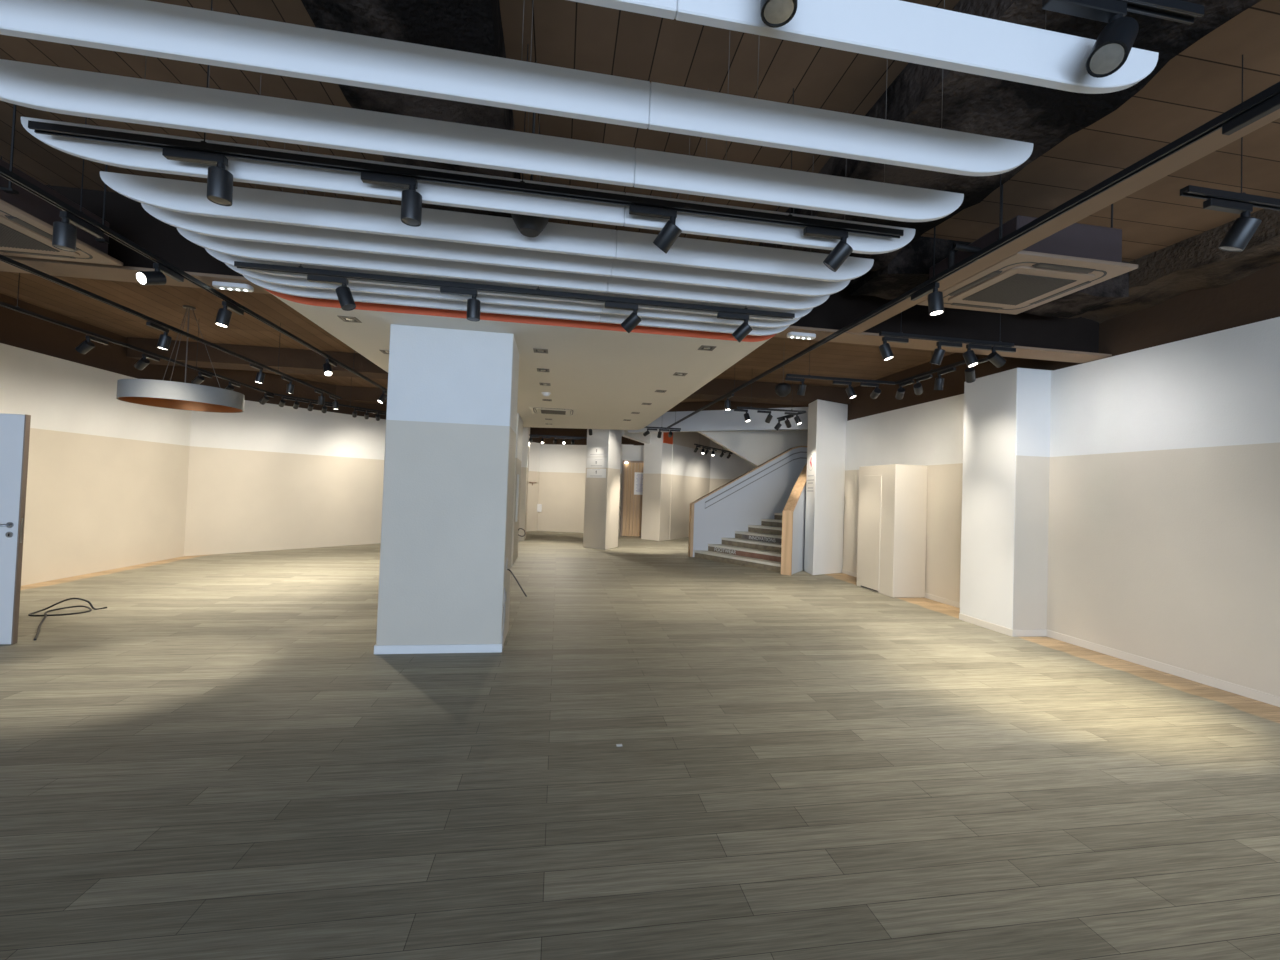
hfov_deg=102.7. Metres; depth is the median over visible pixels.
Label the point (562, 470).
wall
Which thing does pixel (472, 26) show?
ceiling beam
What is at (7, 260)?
track
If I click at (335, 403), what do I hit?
track spotlight
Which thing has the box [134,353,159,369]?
track spotlight
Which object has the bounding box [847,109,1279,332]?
trim
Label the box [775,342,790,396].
ceiling speaker
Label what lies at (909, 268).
trim
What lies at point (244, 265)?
track
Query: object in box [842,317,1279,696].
wall
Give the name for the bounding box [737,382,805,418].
track
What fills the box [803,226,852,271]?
track spotlight
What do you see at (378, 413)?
track spotlight
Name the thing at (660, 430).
track spotlight
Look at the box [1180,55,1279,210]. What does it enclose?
track
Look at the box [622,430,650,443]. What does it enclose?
trim
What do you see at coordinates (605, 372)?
ceiling
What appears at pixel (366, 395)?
trim
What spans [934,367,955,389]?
track spotlight
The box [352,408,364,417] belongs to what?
track spotlight
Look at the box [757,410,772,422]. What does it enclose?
track spotlight
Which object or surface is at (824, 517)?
column
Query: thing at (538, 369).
recessed light
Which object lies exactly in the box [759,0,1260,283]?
ceiling beam
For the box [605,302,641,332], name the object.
track spotlight
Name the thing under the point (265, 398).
track spotlight
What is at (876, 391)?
track spotlight
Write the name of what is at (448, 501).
column
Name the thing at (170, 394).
pendant lamp
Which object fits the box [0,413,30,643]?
open door
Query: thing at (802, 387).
track spotlight
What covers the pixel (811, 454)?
sign
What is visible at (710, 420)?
trim
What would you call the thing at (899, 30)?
ceiling baffle
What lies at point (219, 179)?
track spotlight
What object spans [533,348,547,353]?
recessed light
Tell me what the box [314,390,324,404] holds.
track spotlight
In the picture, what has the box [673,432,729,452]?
wall
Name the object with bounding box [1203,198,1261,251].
track spotlight
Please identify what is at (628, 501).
oak door
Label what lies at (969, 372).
track spotlight
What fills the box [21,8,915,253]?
ceiling baffle
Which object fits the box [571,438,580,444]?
track spotlight
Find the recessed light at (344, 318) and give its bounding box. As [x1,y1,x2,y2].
[338,316,361,322]
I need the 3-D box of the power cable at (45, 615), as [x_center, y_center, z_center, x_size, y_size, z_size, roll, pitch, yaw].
[-6.068,1.384,5.173,0.561,0.158,1.400,3,-1,-26]
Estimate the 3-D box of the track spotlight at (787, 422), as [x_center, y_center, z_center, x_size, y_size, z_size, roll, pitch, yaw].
[2.865,-1.108,9.764,0.152,0.214,0.318,2,-1,-9]
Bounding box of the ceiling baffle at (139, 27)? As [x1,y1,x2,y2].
[0,0,1032,175]
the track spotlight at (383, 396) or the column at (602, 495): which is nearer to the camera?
the track spotlight at (383, 396)
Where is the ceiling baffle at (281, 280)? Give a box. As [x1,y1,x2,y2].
[225,197,799,327]
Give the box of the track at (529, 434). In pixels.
[529,434,586,437]
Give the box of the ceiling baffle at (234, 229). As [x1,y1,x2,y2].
[141,146,849,296]
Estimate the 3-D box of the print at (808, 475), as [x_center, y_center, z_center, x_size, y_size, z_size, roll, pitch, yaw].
[3.480,0.068,10.452,0.003,0.334,0.420,2,-1,0]
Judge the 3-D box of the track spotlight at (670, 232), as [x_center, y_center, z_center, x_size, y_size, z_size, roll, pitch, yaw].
[0.080,-1.337,2.748,0.288,0.214,0.145,2,-1,-9]
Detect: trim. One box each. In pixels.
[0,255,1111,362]
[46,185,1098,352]
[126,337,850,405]
[336,385,387,404]
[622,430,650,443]
[627,407,807,432]
[667,401,807,411]
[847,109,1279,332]
[850,236,1128,317]
[1058,209,1279,323]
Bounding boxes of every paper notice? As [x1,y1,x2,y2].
[587,447,606,455]
[587,457,606,467]
[587,469,605,477]
[634,472,642,494]
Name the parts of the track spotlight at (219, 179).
stem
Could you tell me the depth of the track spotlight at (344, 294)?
3.57 m
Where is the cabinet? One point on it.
(892, 508)
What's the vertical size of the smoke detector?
0.055 m
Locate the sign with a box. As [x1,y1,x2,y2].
[807,454,813,491]
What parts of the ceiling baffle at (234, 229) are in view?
panel, panel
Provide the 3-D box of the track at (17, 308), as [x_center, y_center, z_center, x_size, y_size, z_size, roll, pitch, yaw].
[-5.933,-1.913,9.159,1.695,0.747,9.269,2,-1,10]
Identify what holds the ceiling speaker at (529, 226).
hanging from the ceiling at (1203, 82)
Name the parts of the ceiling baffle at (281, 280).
panel, panel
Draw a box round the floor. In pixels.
[0,531,1279,959]
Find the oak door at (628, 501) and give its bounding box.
[620,460,643,536]
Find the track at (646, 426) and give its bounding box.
[645,426,680,429]
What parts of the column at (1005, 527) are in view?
baseboard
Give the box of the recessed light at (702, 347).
[698,345,715,350]
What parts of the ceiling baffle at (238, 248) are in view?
panel, panel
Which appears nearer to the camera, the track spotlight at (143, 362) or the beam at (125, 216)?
the beam at (125, 216)
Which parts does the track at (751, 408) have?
rail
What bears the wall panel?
attached to the column at (656, 497)
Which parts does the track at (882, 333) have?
rail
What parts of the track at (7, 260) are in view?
rail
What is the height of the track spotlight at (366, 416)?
0.184 m
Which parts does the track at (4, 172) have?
hanger rod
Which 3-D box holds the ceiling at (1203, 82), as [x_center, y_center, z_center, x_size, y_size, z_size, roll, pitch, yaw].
[-0.049,-2.231,5.952,16.800,0.150,27.900,2,-1,-9]
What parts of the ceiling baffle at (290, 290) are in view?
panel, panel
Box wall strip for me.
[515,474,518,521]
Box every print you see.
[636,474,642,490]
[807,475,813,491]
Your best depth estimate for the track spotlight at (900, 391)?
6.69 m
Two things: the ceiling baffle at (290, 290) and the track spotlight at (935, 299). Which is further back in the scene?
the ceiling baffle at (290, 290)
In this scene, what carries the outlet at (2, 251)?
attached to the air conditioner at (26, 219)
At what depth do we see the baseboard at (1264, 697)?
4.90 m
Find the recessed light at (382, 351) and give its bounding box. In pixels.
[380,350,388,353]
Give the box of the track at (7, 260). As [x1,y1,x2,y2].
[0,156,341,398]
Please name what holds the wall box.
attached to the wall at (562, 470)
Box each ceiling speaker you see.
[511,213,548,236]
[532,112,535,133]
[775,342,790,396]
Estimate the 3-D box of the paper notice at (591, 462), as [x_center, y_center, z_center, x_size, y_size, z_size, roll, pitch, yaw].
[-1.144,-0.459,13.491,0.700,0.260,0.004,1,-2,39]
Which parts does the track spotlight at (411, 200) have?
stem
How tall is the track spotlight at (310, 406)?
0.186 m
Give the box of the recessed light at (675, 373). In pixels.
[673,372,687,375]
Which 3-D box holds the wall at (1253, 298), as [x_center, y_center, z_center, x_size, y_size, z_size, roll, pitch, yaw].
[5.726,-1.678,2.052,0.180,0.730,18.200,2,-1,-9]
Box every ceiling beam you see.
[301,0,520,217]
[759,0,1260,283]
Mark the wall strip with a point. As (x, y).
(517, 492)
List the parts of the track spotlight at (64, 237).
stem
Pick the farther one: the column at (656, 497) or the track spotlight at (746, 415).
the column at (656, 497)
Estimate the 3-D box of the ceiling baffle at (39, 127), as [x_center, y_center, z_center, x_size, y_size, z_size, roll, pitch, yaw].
[-0.590,-1.863,2.630,4.280,0.764,0.038,2,-1,-9]
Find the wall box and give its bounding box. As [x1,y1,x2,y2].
[537,504,541,511]
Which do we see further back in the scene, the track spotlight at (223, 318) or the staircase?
the staircase
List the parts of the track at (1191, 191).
rail, hanger rod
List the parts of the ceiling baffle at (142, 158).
panel, panel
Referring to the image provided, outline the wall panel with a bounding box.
[663,432,672,443]
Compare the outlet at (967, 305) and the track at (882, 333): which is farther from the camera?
the track at (882, 333)
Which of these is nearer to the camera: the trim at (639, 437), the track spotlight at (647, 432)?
the track spotlight at (647, 432)
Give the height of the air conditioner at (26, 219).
0.712 m
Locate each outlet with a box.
[0,250,75,258]
[5,215,80,250]
[948,271,1001,295]
[951,303,1001,309]
[1030,281,1090,303]
[1032,263,1095,273]
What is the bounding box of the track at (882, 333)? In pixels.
[879,312,1013,347]
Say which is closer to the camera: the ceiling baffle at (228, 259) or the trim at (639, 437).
the ceiling baffle at (228, 259)
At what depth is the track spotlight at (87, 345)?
5.70 m
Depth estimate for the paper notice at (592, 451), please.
13.49 m
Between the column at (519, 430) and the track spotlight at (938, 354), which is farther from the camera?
the column at (519, 430)
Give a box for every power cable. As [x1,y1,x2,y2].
[28,598,106,639]
[507,569,526,596]
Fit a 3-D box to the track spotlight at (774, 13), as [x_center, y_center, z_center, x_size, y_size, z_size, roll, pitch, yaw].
[0.306,-1.494,1.488,0.315,0.241,0.111,2,-1,-9]
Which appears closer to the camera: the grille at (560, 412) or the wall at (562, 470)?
the grille at (560, 412)
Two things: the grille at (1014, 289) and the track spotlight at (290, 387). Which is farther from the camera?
the track spotlight at (290, 387)
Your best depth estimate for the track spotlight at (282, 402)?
9.54 m
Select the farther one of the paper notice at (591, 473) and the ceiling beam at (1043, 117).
the paper notice at (591, 473)
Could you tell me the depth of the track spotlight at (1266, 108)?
1.94 m
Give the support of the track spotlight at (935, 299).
attached to the track at (1265, 95)
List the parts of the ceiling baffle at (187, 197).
panel, panel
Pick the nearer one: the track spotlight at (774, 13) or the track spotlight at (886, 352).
the track spotlight at (774, 13)
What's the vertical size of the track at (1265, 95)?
0.747 m
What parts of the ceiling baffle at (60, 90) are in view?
panel, panel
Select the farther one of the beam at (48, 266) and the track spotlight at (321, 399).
the track spotlight at (321, 399)
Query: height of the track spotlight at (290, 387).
0.218 m
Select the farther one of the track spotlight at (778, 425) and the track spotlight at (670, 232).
the track spotlight at (778, 425)
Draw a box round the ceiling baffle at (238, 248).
[177,146,829,309]
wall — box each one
[0,293,386,419]
[0,343,539,585]
[530,427,643,444]
[537,444,755,539]
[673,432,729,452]
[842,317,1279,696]
[847,262,1279,420]
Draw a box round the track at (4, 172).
[0,117,387,390]
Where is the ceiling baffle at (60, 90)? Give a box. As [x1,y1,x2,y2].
[0,0,963,221]
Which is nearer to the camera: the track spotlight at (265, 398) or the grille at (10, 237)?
the grille at (10, 237)
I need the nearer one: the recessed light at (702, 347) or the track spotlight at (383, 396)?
the recessed light at (702, 347)
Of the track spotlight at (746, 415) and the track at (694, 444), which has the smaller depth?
the track spotlight at (746, 415)
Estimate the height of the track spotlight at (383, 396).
0.221 m
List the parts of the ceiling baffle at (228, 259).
panel, panel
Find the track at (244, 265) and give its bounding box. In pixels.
[234,189,794,318]
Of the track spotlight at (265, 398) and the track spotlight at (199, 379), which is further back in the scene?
the track spotlight at (265, 398)
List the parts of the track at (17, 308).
hanger rod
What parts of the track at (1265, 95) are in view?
hanger rod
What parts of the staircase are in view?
post, handrail, riser panel, riser panel, post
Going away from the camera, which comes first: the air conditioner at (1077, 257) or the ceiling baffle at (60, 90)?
the ceiling baffle at (60, 90)
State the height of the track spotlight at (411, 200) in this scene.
0.214 m
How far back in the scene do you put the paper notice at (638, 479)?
17.23 m
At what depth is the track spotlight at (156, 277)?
3.68 m
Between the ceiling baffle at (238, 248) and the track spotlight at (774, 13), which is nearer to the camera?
the track spotlight at (774, 13)
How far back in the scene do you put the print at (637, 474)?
17.22 m
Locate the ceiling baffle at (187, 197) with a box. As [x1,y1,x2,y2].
[100,80,873,281]
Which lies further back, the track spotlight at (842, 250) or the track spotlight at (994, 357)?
the track spotlight at (994, 357)
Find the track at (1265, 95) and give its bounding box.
[666,81,1279,428]
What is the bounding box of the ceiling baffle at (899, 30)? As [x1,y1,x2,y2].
[568,0,1158,93]
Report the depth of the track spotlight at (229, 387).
8.18 m
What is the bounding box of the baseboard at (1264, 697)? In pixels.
[842,569,1279,706]
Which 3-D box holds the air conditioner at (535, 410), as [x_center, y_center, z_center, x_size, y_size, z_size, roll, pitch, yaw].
[-1.638,-1.301,9.685,0.880,0.050,0.880,2,-1,-9]
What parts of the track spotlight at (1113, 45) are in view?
stem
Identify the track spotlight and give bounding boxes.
[52,211,103,251]
[75,335,108,353]
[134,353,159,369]
[135,263,183,284]
[146,322,171,349]
[162,147,232,205]
[191,372,211,384]
[215,301,243,327]
[225,382,240,390]
[250,363,264,383]
[259,393,273,404]
[279,397,295,406]
[281,376,293,393]
[293,399,308,408]
[307,275,355,310]
[307,401,321,410]
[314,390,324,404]
[322,404,332,412]
[323,359,336,375]
[329,395,338,409]
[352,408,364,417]
[361,172,421,226]
[364,410,376,418]
[376,412,385,420]
[377,390,386,403]
[440,287,480,320]
[553,437,562,443]
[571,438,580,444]
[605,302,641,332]
[629,204,681,252]
[643,428,656,435]
[657,429,668,437]
[668,430,679,437]
[717,312,751,342]
[725,393,733,409]
[734,409,749,421]
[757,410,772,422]
[760,0,797,27]
[774,418,784,430]
[784,412,801,424]
[785,377,806,395]
[785,415,793,427]
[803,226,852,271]
[833,381,855,398]
[860,383,880,398]
[879,336,908,360]
[895,380,913,399]
[911,282,943,315]
[913,374,932,394]
[930,341,961,364]
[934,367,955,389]
[963,344,991,366]
[965,357,988,382]
[987,346,1015,367]
[1042,0,1138,77]
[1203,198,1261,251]
[1222,94,1279,134]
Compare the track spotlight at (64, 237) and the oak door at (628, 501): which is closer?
the track spotlight at (64, 237)
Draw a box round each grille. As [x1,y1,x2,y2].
[0,223,59,251]
[541,410,565,414]
[962,274,1076,305]
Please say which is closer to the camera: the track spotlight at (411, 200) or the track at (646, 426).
the track spotlight at (411, 200)
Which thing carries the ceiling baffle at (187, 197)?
hanging from the ceiling at (1203, 82)
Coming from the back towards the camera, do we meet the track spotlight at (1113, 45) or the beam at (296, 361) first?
the beam at (296, 361)
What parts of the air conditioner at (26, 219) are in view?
hanger rod, plate, panel, hanger rod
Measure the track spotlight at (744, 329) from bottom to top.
0.212 m
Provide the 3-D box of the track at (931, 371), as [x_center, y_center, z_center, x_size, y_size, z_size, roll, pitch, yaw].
[2.769,-1.683,6.062,1.559,0.747,1.349,2,-1,-9]
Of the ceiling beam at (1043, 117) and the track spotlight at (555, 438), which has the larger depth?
the track spotlight at (555, 438)
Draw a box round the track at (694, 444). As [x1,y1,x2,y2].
[694,444,731,452]
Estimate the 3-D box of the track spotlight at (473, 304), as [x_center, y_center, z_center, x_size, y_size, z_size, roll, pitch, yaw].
[-1.306,-1.281,3.723,0.282,0.214,0.095,2,-1,-9]
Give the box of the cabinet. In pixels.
[857,464,927,597]
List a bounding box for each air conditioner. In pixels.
[0,104,122,265]
[529,406,576,415]
[917,185,1137,314]
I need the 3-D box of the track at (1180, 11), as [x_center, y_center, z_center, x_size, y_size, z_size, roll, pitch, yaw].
[0.434,-1.928,1.518,2.990,0.612,0.038,2,-1,-9]
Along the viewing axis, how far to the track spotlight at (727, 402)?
7.93 m
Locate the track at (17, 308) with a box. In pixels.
[0,273,386,412]
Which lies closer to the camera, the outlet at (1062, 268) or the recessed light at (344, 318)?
the outlet at (1062, 268)
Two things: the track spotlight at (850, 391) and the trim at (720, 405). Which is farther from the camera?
the trim at (720, 405)
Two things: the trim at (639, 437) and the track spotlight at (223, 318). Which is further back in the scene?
the trim at (639, 437)
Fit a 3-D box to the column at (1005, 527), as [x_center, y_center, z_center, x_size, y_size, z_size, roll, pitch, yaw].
[4.605,0.265,6.444,0.555,3.160,0.812,2,-1,-9]
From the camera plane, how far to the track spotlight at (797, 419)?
9.29 m
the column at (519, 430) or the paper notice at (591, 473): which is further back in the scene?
the paper notice at (591, 473)
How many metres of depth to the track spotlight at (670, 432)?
12.49 m
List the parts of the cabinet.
access panel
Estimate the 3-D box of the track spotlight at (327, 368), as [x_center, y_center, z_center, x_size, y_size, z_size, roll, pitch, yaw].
[-3.941,-1.408,6.492,0.119,0.219,0.330,2,-1,-22]
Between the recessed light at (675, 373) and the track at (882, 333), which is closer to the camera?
the track at (882, 333)
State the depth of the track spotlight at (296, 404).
9.75 m
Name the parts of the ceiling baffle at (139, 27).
panel, panel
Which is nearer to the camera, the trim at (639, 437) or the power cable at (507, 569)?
the power cable at (507, 569)
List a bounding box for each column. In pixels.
[374,324,518,653]
[511,413,522,565]
[518,427,529,540]
[583,429,621,549]
[641,432,671,540]
[804,399,847,574]
[959,368,1052,636]
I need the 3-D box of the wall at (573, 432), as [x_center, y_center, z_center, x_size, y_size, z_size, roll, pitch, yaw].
[-1.645,-1.583,18.092,5.389,0.730,0.666,2,-1,18]
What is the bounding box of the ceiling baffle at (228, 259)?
[205,192,812,320]
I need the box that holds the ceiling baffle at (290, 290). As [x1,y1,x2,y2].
[243,198,789,335]
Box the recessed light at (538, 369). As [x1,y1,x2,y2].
[537,368,549,371]
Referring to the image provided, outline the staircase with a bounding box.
[688,430,807,575]
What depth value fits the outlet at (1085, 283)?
3.95 m
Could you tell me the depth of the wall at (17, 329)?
8.32 m
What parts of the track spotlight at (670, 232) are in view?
stem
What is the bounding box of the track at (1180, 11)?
[1117,0,1203,24]
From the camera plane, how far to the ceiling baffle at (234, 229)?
3.33 m
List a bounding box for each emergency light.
[212,281,253,291]
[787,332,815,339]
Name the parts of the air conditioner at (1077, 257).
hanger rod, hanger rod, plate, panel, hanger rod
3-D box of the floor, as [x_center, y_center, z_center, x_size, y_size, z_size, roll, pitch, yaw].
[-0.184,1.731,5.867,16.800,0.120,27.900,2,-1,-9]
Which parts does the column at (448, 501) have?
baseboard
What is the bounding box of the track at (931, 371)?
[786,354,977,384]
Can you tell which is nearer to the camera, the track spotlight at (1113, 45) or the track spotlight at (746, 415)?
the track spotlight at (1113, 45)
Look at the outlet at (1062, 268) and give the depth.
3.55 m
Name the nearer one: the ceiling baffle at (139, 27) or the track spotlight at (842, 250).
the ceiling baffle at (139, 27)
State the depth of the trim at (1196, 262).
4.41 m
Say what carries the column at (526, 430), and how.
on the floor
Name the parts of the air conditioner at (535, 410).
plate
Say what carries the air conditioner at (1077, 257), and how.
hanging from the ceiling at (1203, 82)
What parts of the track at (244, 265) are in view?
rail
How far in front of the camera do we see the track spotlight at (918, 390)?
6.37 m
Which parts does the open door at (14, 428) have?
lock plate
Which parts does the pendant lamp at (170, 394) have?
lamp shade, power cord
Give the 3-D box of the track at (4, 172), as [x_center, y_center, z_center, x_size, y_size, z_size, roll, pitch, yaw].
[-3.603,-1.933,4.522,0.038,0.747,11.000,2,-1,-9]
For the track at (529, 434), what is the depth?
15.30 m
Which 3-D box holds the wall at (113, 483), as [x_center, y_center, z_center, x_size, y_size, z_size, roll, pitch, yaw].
[-7.038,-0.039,10.494,3.206,3.150,17.082,2,-1,13]
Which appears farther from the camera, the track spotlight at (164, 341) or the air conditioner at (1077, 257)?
the track spotlight at (164, 341)
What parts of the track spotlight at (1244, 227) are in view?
stem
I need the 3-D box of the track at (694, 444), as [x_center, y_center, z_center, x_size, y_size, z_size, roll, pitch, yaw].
[2.546,-1.405,16.555,0.038,0.867,3.509,1,-1,32]
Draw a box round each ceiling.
[0,0,1279,401]
[264,288,775,429]
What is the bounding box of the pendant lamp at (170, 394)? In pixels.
[116,305,244,412]
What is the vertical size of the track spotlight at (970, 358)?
0.222 m
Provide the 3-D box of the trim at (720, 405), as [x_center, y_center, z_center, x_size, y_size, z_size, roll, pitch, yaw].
[1.855,-1.840,12.705,4.687,0.250,0.180,1,-1,25]
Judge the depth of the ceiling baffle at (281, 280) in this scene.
4.08 m
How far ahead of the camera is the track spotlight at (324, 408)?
10.21 m
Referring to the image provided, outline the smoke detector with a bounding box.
[542,392,550,396]
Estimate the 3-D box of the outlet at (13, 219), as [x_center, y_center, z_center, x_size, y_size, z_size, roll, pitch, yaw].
[-3.995,-1.652,3.442,0.058,0.006,0.480,2,-1,-9]
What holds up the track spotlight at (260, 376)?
attached to the track at (7, 260)
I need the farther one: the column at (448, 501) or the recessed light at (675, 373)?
the recessed light at (675, 373)
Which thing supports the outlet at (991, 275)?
attached to the air conditioner at (1077, 257)

